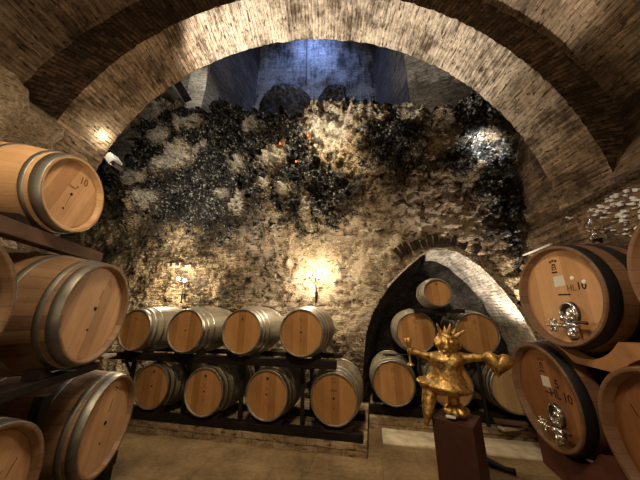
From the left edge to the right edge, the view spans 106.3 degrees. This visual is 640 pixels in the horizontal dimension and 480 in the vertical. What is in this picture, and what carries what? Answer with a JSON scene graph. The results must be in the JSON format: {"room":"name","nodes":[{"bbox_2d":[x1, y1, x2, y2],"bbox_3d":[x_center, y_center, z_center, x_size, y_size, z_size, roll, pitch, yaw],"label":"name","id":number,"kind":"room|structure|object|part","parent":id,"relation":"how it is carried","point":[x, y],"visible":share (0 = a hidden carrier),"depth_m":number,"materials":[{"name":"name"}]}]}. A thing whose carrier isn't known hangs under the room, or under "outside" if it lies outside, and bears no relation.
{"room":"wine cellar","nodes":[
{"label":"wine cellar","id":0,"kind":"room"},
{"bbox_2d":[2,234,59,254],"bbox_3d":[-5.149,0.832,2.617,3.774,3.050,0.837,0,-17,0],"label":"pier","id":1,"kind":"object","parent":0,"point":[23,247],"visible":0.02,"depth_m":2.79,"materials":[{"name":"beige stone"}]},
{"bbox_2d":[0,62,64,248],"bbox_3d":[-3.470,-0.434,-0.127,1.909,3.938,5.917,3,-17,-10],"label":"wall","id":2,"kind":"structure","parent":0,"point":[22,121],"depth_m":2.56,"materials":[{"name":"beige stone"}]},
{"bbox_2d":[97,75,189,173],"bbox_3d":[-6.380,-4.564,7.163,5.264,6.000,0.067,-2,-17,5],"label":"wall","id":3,"kind":"structure","parent":0,"point":[171,94],"depth_m":6.50,"materials":[{"name":"stone"}]},
{"bbox_2d":[184,65,209,108],"bbox_3d":[-3.510,-4.633,6.934,0.500,6.000,0.035,1,-17,-2],"label":"wall","id":4,"kind":"structure","parent":0,"point":[198,79],"depth_m":6.84,"materials":[{"name":"stone"}]},
{"bbox_2d":[202,46,260,111],"bbox_3d":[-2.925,-6.221,8.601,0.062,9.000,2.398,-5,-17,16],"label":"wall","id":5,"kind":"structure","parent":0,"point":[234,77],"depth_m":8.35,"materials":[{"name":"paint"}]},
{"bbox_2d":[59,91,546,402],"bbox_3d":[-1.629,-0.744,5.829,10.993,7.955,2.186,-3,-17,11],"label":"wall","id":6,"kind":"structure","parent":0,"point":[218,185],"depth_m":4.95,"materials":[{"name":"beige stone"}]},
{"bbox_2d":[176,277,186,303],"bbox_3d":[-2.952,1.089,5.196,0.230,0.558,0.280,-3,-17,11],"label":"wall lamp","id":7,"kind":"object","parent":6,"relation":"attached to","point":[178,278],"visible":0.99,"depth_m":5.13,"materials":[{"name":"black metal"}]},
{"bbox_3d":[-2.932,1.135,5.113,0.038,0.421,0.032,-3,-17,11],"label":"stem","id":8,"kind":"part","parent":7,"relation":"part of","materials":[{"name":"black metal"}]},
{"bbox_2d":[174,81,191,102],"bbox_3d":[-4.003,-4.435,6.655,1.011,1.437,0.160,0,-17,0],"label":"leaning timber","id":9,"kind":"object","parent":6,"relation":"on","point":[179,86],"visible":0.36,"depth_m":6.46,"materials":[{"name":"brown wood"}]},
{"bbox_2d":[167,263,218,267],"bbox_3d":[-2.760,0.565,5.258,1.358,0.149,0.115,-4,-17,12],"label":"trim","id":10,"kind":"structure","parent":6,"relation":"attached to","point":[173,264],"depth_m":5.24,"materials":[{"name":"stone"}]},
{"bbox_2d":[308,273,319,302],"bbox_3d":[-0.095,0.922,4.612,0.230,0.558,0.280,-3,-17,11],"label":"wall lamp","id":11,"kind":"object","parent":6,"relation":"attached to","point":[309,274],"visible":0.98,"depth_m":4.53,"materials":[{"name":"black metal"}]},
{"bbox_3d":[-0.075,0.969,4.529,0.038,0.421,0.032,-3,-17,11],"label":"stem","id":12,"kind":"part","parent":11,"relation":"part of","materials":[{"name":"black metal"}]},
{"bbox_2d":[393,234,481,257],"bbox_3d":[2.091,0.105,4.361,1.486,0.431,0.100,-3,-17,11],"label":"trim","id":13,"kind":"structure","parent":6,"relation":"attached to","point":[415,244],"depth_m":4.36,"materials":[{"name":"brick"}]},
{"bbox_2d":[387,248,537,341],"bbox_3d":[2.300,1.419,3.942,2.228,2.688,0.100,-3,-17,11],"label":"trim","id":14,"kind":"structure","parent":6,"relation":"attached to","point":[454,251],"depth_m":4.09,"materials":[{"name":"brick"}]},
{"bbox_2d":[255,39,375,110],"bbox_3d":[-0.167,-5.891,9.701,4.872,9.000,0.059,0,-17,0],"label":"wall","id":15,"kind":"structure","parent":0,"point":[349,64],"depth_m":10.12,"materials":[{"name":"paint"}]},
{"bbox_2d":[259,82,310,115],"bbox_3d":[-1.337,-5.106,9.258,2.124,2.930,0.358,0,-17,0],"label":"blind arch","id":16,"kind":"object","parent":15,"relation":"attached to","point":[291,96],"visible":0.44,"depth_m":9.35,"materials":[{"name":"black stone"}]},
{"bbox_2d":[305,40,307,83],"bbox_3d":[-0.556,-7.954,10.102,0.044,3.817,0.224,1,-17,-2],"label":"cable","id":17,"kind":"object","parent":15,"relation":"hanging from","point":[307,40],"visible":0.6,"depth_m":9.88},
{"bbox_2d":[318,84,356,102],"bbox_3d":[0.671,-5.078,9.431,1.657,2.779,0.651,0,-17,0],"label":"blind arch","id":18,"kind":"object","parent":15,"relation":"attached to","point":[334,91],"visible":0.22,"depth_m":9.44,"materials":[{"name":"black stone"}]},
{"bbox_2d":[0,0,639,183],"bbox_3d":[-0.219,-3.316,0.702,7.997,4.095,5.440,0,-17,0],"label":"ceiling","id":19,"kind":"structure","parent":0,"point":[602,37],"depth_m":3.02,"materials":[{"name":"brick"}]},
{"bbox_2d":[53,0,612,227],"bbox_3d":[0.003,-1.986,3.478,6.775,3.614,0.713,0,-17,0],"label":"arch","id":20,"kind":"structure","parent":0,"point":[576,167],"depth_m":3.63,"materials":[{"name":"brick"}]},
{"bbox_2d":[23,0,622,171],"bbox_3d":[0.000,-2.628,3.315,9.200,4.921,0.036,0,-17,0],"label":"arch front face","id":21,"kind":"object","parent":20,"relation":"attached to","point":[56,83],"visible":0.64,"depth_m":3.29,"materials":[{"name":"brick"}]},
{"bbox_2d":[111,413,561,479],"bbox_3d":[-0.500,2.150,1.704,13.000,0.012,10.500,0,-17,0],"label":"floor","id":22,"kind":"structure","parent":0,"point":[141,455],"depth_m":2.60,"materials":[{"name":"stone"}]},
{"bbox_2d":[0,212,117,479],"bbox_3d":[-2.145,0.862,1.196,0.977,2.175,2.968,4,-17,-13],"label":"rack","id":23,"kind":"object","parent":22,"relation":"on","point":[13,226],"visible":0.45,"depth_m":1.61,"materials":[{"name":"brown wood"}]},
{"bbox_2d":[0,244,16,334],"bbox_3d":[-2.023,0.223,0.783,1.080,0.874,0.860,3,-17,-11],"label":"wine barrel","id":24,"kind":"object","parent":23,"relation":"on","point":[8,278],"visible":1,"depth_m":1.20,"materials":[{"name":"brown wood"}]},
{"bbox_2d":[0,416,44,479],"bbox_3d":[-2.143,1.251,1.009,1.080,0.874,0.860,3,-17,-11],"label":"wine barrel","id":25,"kind":"object","parent":23,"relation":"on","point":[22,447],"visible":1,"depth_m":1.35,"materials":[{"name":"brown wood"}]},
{"bbox_3d":[-1.908,1.560,1.512,0.070,1.020,0.070,0,-17,0],"label":"post","id":26,"kind":"part","parent":23,"relation":"part of","materials":[{"name":"brown wood"}]},
{"bbox_2d":[0,141,103,233],"bbox_3d":[-2.369,-0.386,1.802,0.950,0.704,0.690,3,-17,-10],"label":"wine barrel","id":27,"kind":"object","parent":23,"relation":"on","point":[56,192],"visible":0.89,"depth_m":1.70,"materials":[{"name":"brown wood"}]},
{"bbox_2d":[0,251,128,377],"bbox_3d":[-2.220,0.514,1.751,1.080,0.874,0.860,3,-17,-11],"label":"wine barrel","id":28,"kind":"object","parent":23,"relation":"on","point":[68,311],"visible":0.93,"depth_m":1.60,"materials":[{"name":"brown wood"}]},
{"bbox_2d":[0,370,134,479],"bbox_3d":[-2.340,1.541,1.978,1.080,0.874,0.860,3,-17,-11],"label":"wine barrel","id":29,"kind":"object","parent":23,"relation":"on","point":[88,418],"visible":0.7,"depth_m":1.87,"materials":[{"name":"brown wood"}]},
{"bbox_2d":[96,353,116,359],"bbox_3d":[-1.867,1.007,2.077,0.090,0.024,0.200,4,-17,-13],"label":"plank","id":30,"kind":"object","parent":23,"relation":"on","point":[106,355],"visible":0.74,"depth_m":2.06,"materials":[{"name":"beige wood"}]},
{"bbox_2d":[127,395,368,458],"bbox_3d":[-2.435,2.754,3.937,6.340,0.166,1.328,-3,-17,11],"label":"ledge","id":31,"kind":"object","parent":22,"relation":"on","point":[349,449],"visible":0.34,"depth_m":3.07,"materials":[{"name":"brick"}]},
{"bbox_2d":[107,347,364,443],"bbox_3d":[-1.343,2.117,3.563,3.900,0.943,0.709,-3,-17,11],"label":"rack","id":32,"kind":"object","parent":31,"relation":"on","point":[318,431],"visible":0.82,"depth_m":3.24,"materials":[{"name":"black wood"}]},
{"bbox_3d":[-2.940,2.246,3.715,0.050,0.692,0.050,0,-17,0],"label":"post","id":33,"kind":"part","parent":32,"relation":"part of","materials":[{"name":"black metal"}]},
{"bbox_3d":[-2.909,1.937,3.960,0.050,0.051,0.700,-3,-17,11],"label":"cross arm","id":34,"kind":"part","parent":32,"relation":"part of","materials":[{"name":"black metal"}]},
{"bbox_2d":[117,306,182,351],"bbox_3d":[-2.716,1.478,4.061,0.690,0.704,0.930,-3,-17,11],"label":"wine barrel","id":35,"kind":"object","parent":32,"relation":"on","point":[143,329],"visible":0.75,"depth_m":3.67,"materials":[{"name":"brown wood"}]},
{"bbox_2d":[134,361,204,409],"bbox_3d":[-2.343,2.230,3.890,0.690,0.704,0.931,-3,-17,11],"label":"wine barrel","id":36,"kind":"object","parent":32,"relation":"on","point":[159,384],"visible":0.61,"depth_m":3.49,"materials":[{"name":"brown wood"}]},
{"bbox_3d":[-1.962,2.186,3.515,0.050,0.692,0.050,0,-17,0],"label":"post","id":37,"kind":"part","parent":32,"relation":"part of","materials":[{"name":"black metal"}]},
{"bbox_3d":[-1.931,1.878,3.761,0.050,0.051,0.700,-3,-17,11],"label":"cross arm","id":38,"kind":"part","parent":32,"relation":"part of","materials":[{"name":"black metal"}]},
{"bbox_2d":[167,305,231,353],"bbox_3d":[-1.841,1.420,3.868,0.690,0.704,0.930,-3,-17,11],"label":"wine barrel","id":39,"kind":"object","parent":32,"relation":"on","point":[194,330],"visible":0.83,"depth_m":3.48,"materials":[{"name":"brown wood"}]},
{"bbox_2d":[184,364,254,417],"bbox_3d":[-1.473,2.159,3.655,0.690,0.704,0.931,-3,-17,11],"label":"wine barrel","id":40,"kind":"object","parent":32,"relation":"on","point":[211,389],"visible":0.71,"depth_m":3.26,"materials":[{"name":"brown wood"}]},
{"bbox_3d":[-1.089,2.133,3.337,0.050,0.692,0.050,0,-17,0],"label":"post","id":41,"kind":"part","parent":32,"relation":"part of","materials":[{"name":"black wood"}]},
{"bbox_3d":[-1.058,1.824,3.583,0.050,0.051,0.700,-3,-17,11],"label":"cross arm","id":42,"kind":"part","parent":32,"relation":"part of","materials":[{"name":"black metal"}]},
{"bbox_2d":[222,305,282,354],"bbox_3d":[-0.993,1.383,3.744,0.690,0.704,0.930,-3,-17,11],"label":"wine barrel","id":43,"kind":"object","parent":32,"relation":"on","point":[251,330],"visible":0.94,"depth_m":3.36,"materials":[{"name":"brown wood"}]},
{"bbox_2d":[245,357,306,421],"bbox_3d":[-0.600,2.122,3.530,0.690,0.704,0.931,-3,-17,11],"label":"wine barrel","id":44,"kind":"object","parent":32,"relation":"on","point":[271,392],"visible":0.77,"depth_m":3.13,"materials":[{"name":"brown wood"}]},
{"bbox_3d":[-0.231,2.080,3.163,0.050,0.692,0.050,0,-17,0],"label":"post","id":45,"kind":"part","parent":32,"relation":"part of","materials":[{"name":"black wood"}]},
{"bbox_2d":[279,305,333,357],"bbox_3d":[-0.154,1.329,3.564,0.690,0.704,0.930,-3,-17,11],"label":"wine barrel","id":46,"kind":"object","parent":32,"relation":"on","point":[306,331],"visible":1,"depth_m":3.16,"materials":[{"name":"brown wood"}]},
{"bbox_3d":[-0.131,2.215,3.613,0.050,0.692,0.050,0,-17,0],"label":"post","id":47,"kind":"part","parent":32,"relation":"part of","materials":[{"name":"black wood"}]},
{"bbox_2d":[310,359,362,427],"bbox_3d":[0.261,2.078,3.384,0.690,0.704,0.930,-3,-17,11],"label":"wine barrel","id":48,"kind":"object","parent":32,"relation":"on","point":[336,396],"visible":0.94,"depth_m":2.98,"materials":[{"name":"brown wood"}]},
{"bbox_2d":[432,407,490,479],"bbox_3d":[1.150,1.838,1.923,0.300,0.725,0.300,-15,-22,40],"label":"plinth","id":49,"kind":"object","parent":22,"relation":"on","point":[460,448],"visible":0.83,"depth_m":1.88,"materials":[{"name":"brown wood"}]},
{"bbox_2d":[405,323,513,425],"bbox_3d":[1.204,1.150,2.113,0.831,0.799,0.335,-6,-18,20],"label":"figure sculpture","id":50,"kind":"object","parent":49,"relation":"on","point":[445,377],"visible":1,"depth_m":2.04,"materials":[{"name":"gold metal"}]},
{"bbox_3d":[1.199,0.838,2.205,0.226,0.148,0.176,-8,-18,24],"label":"crown","id":51,"kind":"part","parent":50,"relation":"part of","materials":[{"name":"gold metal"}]},
{"bbox_3d":[1.061,1.435,1.949,0.070,0.008,0.045,-8,-18,24],"label":"name plate","id":52,"kind":"part","parent":50,"relation":"part of","materials":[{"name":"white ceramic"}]},
{"bbox_2d":[382,428,592,461],"bbox_3d":[1.941,2.521,2.951,2.280,0.046,0.447,-3,-17,11],"label":"step slab","id":53,"kind":"structure","parent":22,"relation":"on","point":[515,449],"depth_m":2.94,"materials":[{"name":"stone"}]},
{"bbox_2d":[487,457,516,475],"bbox_3d":[1.845,2.345,2.527,0.339,0.100,0.098,-14,-21,38],"label":"lamp foot","id":54,"kind":"object","parent":22,"relation":"on","point":[491,463],"visible":0.71,"depth_m":2.47,"materials":[{"name":"black metal"}]},
{"bbox_2d":[537,433,627,479],"bbox_3d":[2.525,1.802,1.377,0.759,0.480,2.680,-3,-17,11],"label":"cradle","id":55,"kind":"object","parent":22,"relation":"on","point":[604,467],"visible":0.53,"depth_m":2.15,"materials":[{"name":"brown wood"}]},
{"bbox_2d":[511,341,613,460],"bbox_3d":[2.686,1.527,2.362,1.000,1.024,1.015,-3,-17,9],"label":"large cask","id":56,"kind":"object","parent":55,"relation":"on","point":[558,395],"visible":0.72,"depth_m":2.24,"materials":[{"name":"brown wood"}]},
{"bbox_2d":[537,415,571,446],"bbox_3d":[2.236,1.827,2.270,0.117,0.182,0.377,0,-17,0],"label":"tap","id":57,"kind":"object","parent":56,"relation":"on","point":[561,433],"depth_m":2.24,"materials":[{"name":"silver metal"}]},
{"bbox_2d":[598,364,639,479],"bbox_3d":[2.461,1.193,1.249,0.958,1.024,1.015,-3,-17,9],"label":"large cask","id":58,"kind":"object","parent":55,"relation":"on","point":[619,391],"visible":1,"depth_m":1.65,"materials":[{"name":"brown wood"}]},
{"bbox_2d":[556,342,639,371],"bbox_3d":[2.424,0.677,1.134,0.739,0.225,2.606,-3,-17,11],"label":"cradle","id":59,"kind":"object","parent":58,"relation":"on","point":[623,354],"visible":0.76,"depth_m":1.79,"materials":[{"name":"brown wood"}]},
{"bbox_2d":[519,244,639,354],"bbox_3d":[2.627,0.535,2.189,1.034,1.004,0.986,-2,-17,5],"label":"large cask","id":60,"kind":"object","parent":59,"relation":"on","point":[582,297],"visible":0.95,"depth_m":2.03,"materials":[{"name":"brown wood"}]},
{"bbox_2d":[546,318,588,340],"bbox_3d":[2.159,0.776,2.084,0.117,0.179,0.367,0,-17,0],"label":"tap","id":61,"kind":"object","parent":60,"relation":"on","point":[566,329],"depth_m":2.05,"materials":[{"name":"silver metal"}]},
{"bbox_2d":[584,218,606,243],"bbox_3d":[2.714,-0.080,2.367,0.124,0.275,0.124,0,-17,0],"label":"glass airlock","id":62,"kind":"object","parent":60,"relation":"on","point":[593,226],"visible":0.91,"depth_m":2.34,"materials":[{"name":"white"}]},
{"bbox_2d":[627,223,639,301],"bbox_3d":[2.340,0.129,1.012,0.930,0.994,0.985,-3,-17,9],"label":"large cask","id":63,"kind":"object","parent":59,"relation":"on","point":[633,253],"visible":1,"depth_m":1.49,"materials":[{"name":"brown wood"}]},
{"bbox_2d":[95,0,608,228],"bbox_3d":[0.000,-4.392,4.555,17.999,9.628,0.041,0,-17,0],"label":"arch rear face","id":64,"kind":"object","parent":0,"point":[400,0],"visible":0.08,"depth_m":4.16,"materials":[{"name":"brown brick"}]},
{"bbox_2d":[104,152,123,170],"bbox_3d":[-3.189,-1.212,3.719,0.216,0.253,0.189,0,-17,0],"label":"floodlight","id":65,"kind":"object","parent":64,"relation":"attached to","point":[113,160],"visible":0.93,"depth_m":3.65,"materials":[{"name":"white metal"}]},
{"bbox_2d":[372,44,410,104],"bbox_3d":[2.380,-6.221,8.600,0.058,9.000,2.316,2,-17,-6],"label":"wall","id":66,"kind":"structure","parent":0,"point":[390,76],"depth_m":8.24,"materials":[{"name":"brick"}]},
{"bbox_2d":[363,254,425,402],"bbox_3d":[1.452,1.698,4.697,1.285,2.588,1.200,-3,-17,11],"label":"wall","id":67,"kind":"structure","parent":0,"point":[370,346],"depth_m":4.40,"materials":[{"name":"stone"}]},
{"bbox_2d":[363,260,507,393],"bbox_3d":[2.244,1.542,4.898,3.264,3.000,0.539,-1,-17,3],"label":"wall","id":68,"kind":"structure","parent":0,"point":[464,297],"depth_m":5.01,"materials":[{"name":"grey stone"}]},
{"bbox_2d":[404,54,475,112],"bbox_3d":[3.557,-4.766,6.490,2.270,6.000,0.061,-7,-18,22],"label":"wall","id":69,"kind":"structure","parent":0,"point":[430,86],"depth_m":6.55,"materials":[{"name":"beige stone"}]},
{"bbox_2d":[370,388,538,441],"bbox_3d":[2.216,2.740,3.886,2.740,0.165,1.658,-3,-17,11],"label":"ledge","id":70,"kind":"object","parent":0,"point":[377,421],"visible":0.3,"depth_m":3.29,"materials":[{"name":"brick"}]},
{"bbox_2d":[369,308,532,426],"bbox_3d":[2.004,1.880,3.880,2.450,1.489,1.045,-3,-17,11],"label":"rack","id":71,"kind":"object","parent":70,"relation":"on","point":[487,417],"visible":0.54,"depth_m":3.46,"materials":[{"name":"black metal"}]},
{"bbox_2d":[370,350,415,406],"bbox_3d":[1.148,2.167,3.861,0.690,0.704,0.930,-3,-17,11],"label":"wine barrel","id":72,"kind":"object","parent":71,"relation":"on","point":[392,380],"visible":0.98,"depth_m":3.46,"materials":[{"name":"brown wood"}]},
{"bbox_2d":[391,308,436,351],"bbox_3d":[1.579,1.544,4.134,0.690,0.704,0.930,-3,-17,11],"label":"wine barrel","id":73,"kind":"object","parent":71,"relation":"on","point":[419,327],"visible":0.86,"depth_m":3.73,"materials":[{"name":"brown wood"}]},
{"bbox_3d":[1.445,2.102,3.404,0.040,0.790,0.040,0,-17,0],"label":"post","id":74,"kind":"part","parent":71,"relation":"part of","materials":[{"name":"black metal"}]},
{"bbox_2d":[416,278,452,308],"bbox_3d":[1.833,0.867,3.890,0.476,0.490,0.621,-3,-17,11],"label":"wine barrel","id":75,"kind":"object","parent":71,"relation":"on","point":[433,293],"visible":1,"depth_m":3.64,"materials":[{"name":"brown wood"}]},
{"bbox_3d":[1.987,1.547,3.983,0.050,0.555,0.050,0,-17,0],"label":"post","id":76,"kind":"part","parent":71,"relation":"part of","materials":[{"name":"black metal"}]},
{"bbox_3d":[1.937,1.195,3.844,0.050,0.040,0.520,-3,-17,11],"label":"cross arm","id":77,"kind":"part","parent":71,"relation":"part of","materials":[{"name":"black metal"}]},
{"bbox_2d":[417,351,473,405],"bbox_3d":[1.927,2.149,3.800,0.690,0.704,0.930,-3,-17,11],"label":"wine barrel","id":78,"kind":"object","parent":71,"relation":"on","point":[425,364],"visible":0.23,"depth_m":3.36,"materials":[{"name":"brown wood"}]},
{"bbox_2d":[440,310,499,353],"bbox_3d":[2.424,1.510,3.988,0.690,0.704,0.930,-3,-17,11],"label":"wine barrel","id":79,"kind":"object","parent":71,"relation":"on","point":[481,334],"visible":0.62,"depth_m":3.58,"materials":[{"name":"brown wood"}]},
{"bbox_3d":[2.203,2.055,3.249,0.040,0.790,0.040,0,-17,0],"label":"post","id":80,"kind":"part","parent":71,"relation":"part of","materials":[{"name":"black wood"}]},
{"bbox_2d":[466,354,525,415],"bbox_3d":[2.666,2.083,3.581,0.690,0.704,0.930,-3,-17,11],"label":"wine barrel","id":81,"kind":"object","parent":71,"relation":"on","point":[500,392],"visible":0.4,"depth_m":3.21,"materials":[{"name":"brown wood"}]},
{"bbox_2d":[497,425,524,431],"bbox_3d":[2.420,2.378,3.040,0.300,0.032,0.100,2,-17,-8],"label":"plank","id":82,"kind":"object","parent":70,"relation":"on","point":[505,428],"visible":0.84,"depth_m":3.01,"materials":[{"name":"beige wood"}]},
{"bbox_2d":[493,418,529,426],"bbox_3d":[2.416,2.310,3.040,0.360,0.032,0.100,-6,-18,18],"label":"plank","id":83,"kind":"object","parent":82,"relation":"on","point":[496,420],"visible":1,"depth_m":3.02,"materials":[{"name":"brown wood"}]},
{"bbox_2d":[425,250,534,357],"bbox_3d":[2.764,1.607,4.498,1.516,2.687,1.400,-3,-17,11],"label":"arch","id":84,"kind":"object","parent":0,"point":[500,309],"visible":0.45,"depth_m":4.40,"materials":[{"name":"brick"}]},
{"bbox_2d":[476,92,639,253],"bbox_3d":[2.863,-2.486,1.178,0.146,8.620,8.400,-3,-17,11],"label":"wall","id":85,"kind":"structure","parent":0,"point":[555,232],"depth_m":3.47,"materials":[{"name":"brick"}]},
{"bbox_2d":[522,243,552,255],"bbox_3d":[3.333,0.180,3.765,0.040,0.031,0.842,-3,-17,11],"label":"batten","id":86,"kind":"object","parent":85,"relation":"attached to","point":[547,245],"visible":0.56,"depth_m":3.62,"materials":[{"name":"white wood"}]},
{"bbox_2d":[525,169,639,233],"bbox_3d":[2.771,-1.181,0.647,0.086,0.085,7.700,-3,-17,11],"label":"trim","id":87,"kind":"structure","parent":85,"relation":"attached to","point":[634,175],"depth_m":2.87,"materials":[{"name":"brown brick"}]},
{"bbox_2d":[566,187,639,236],"bbox_3d":[3.248,-0.209,2.631,0.050,0.582,1.195,-3,-17,11],"label":"trim","id":88,"kind":"structure","parent":85,"relation":"attached to","point":[621,215],"depth_m":2.56,"materials":[{"name":"rock"},{"name":"brick"}]}
]}

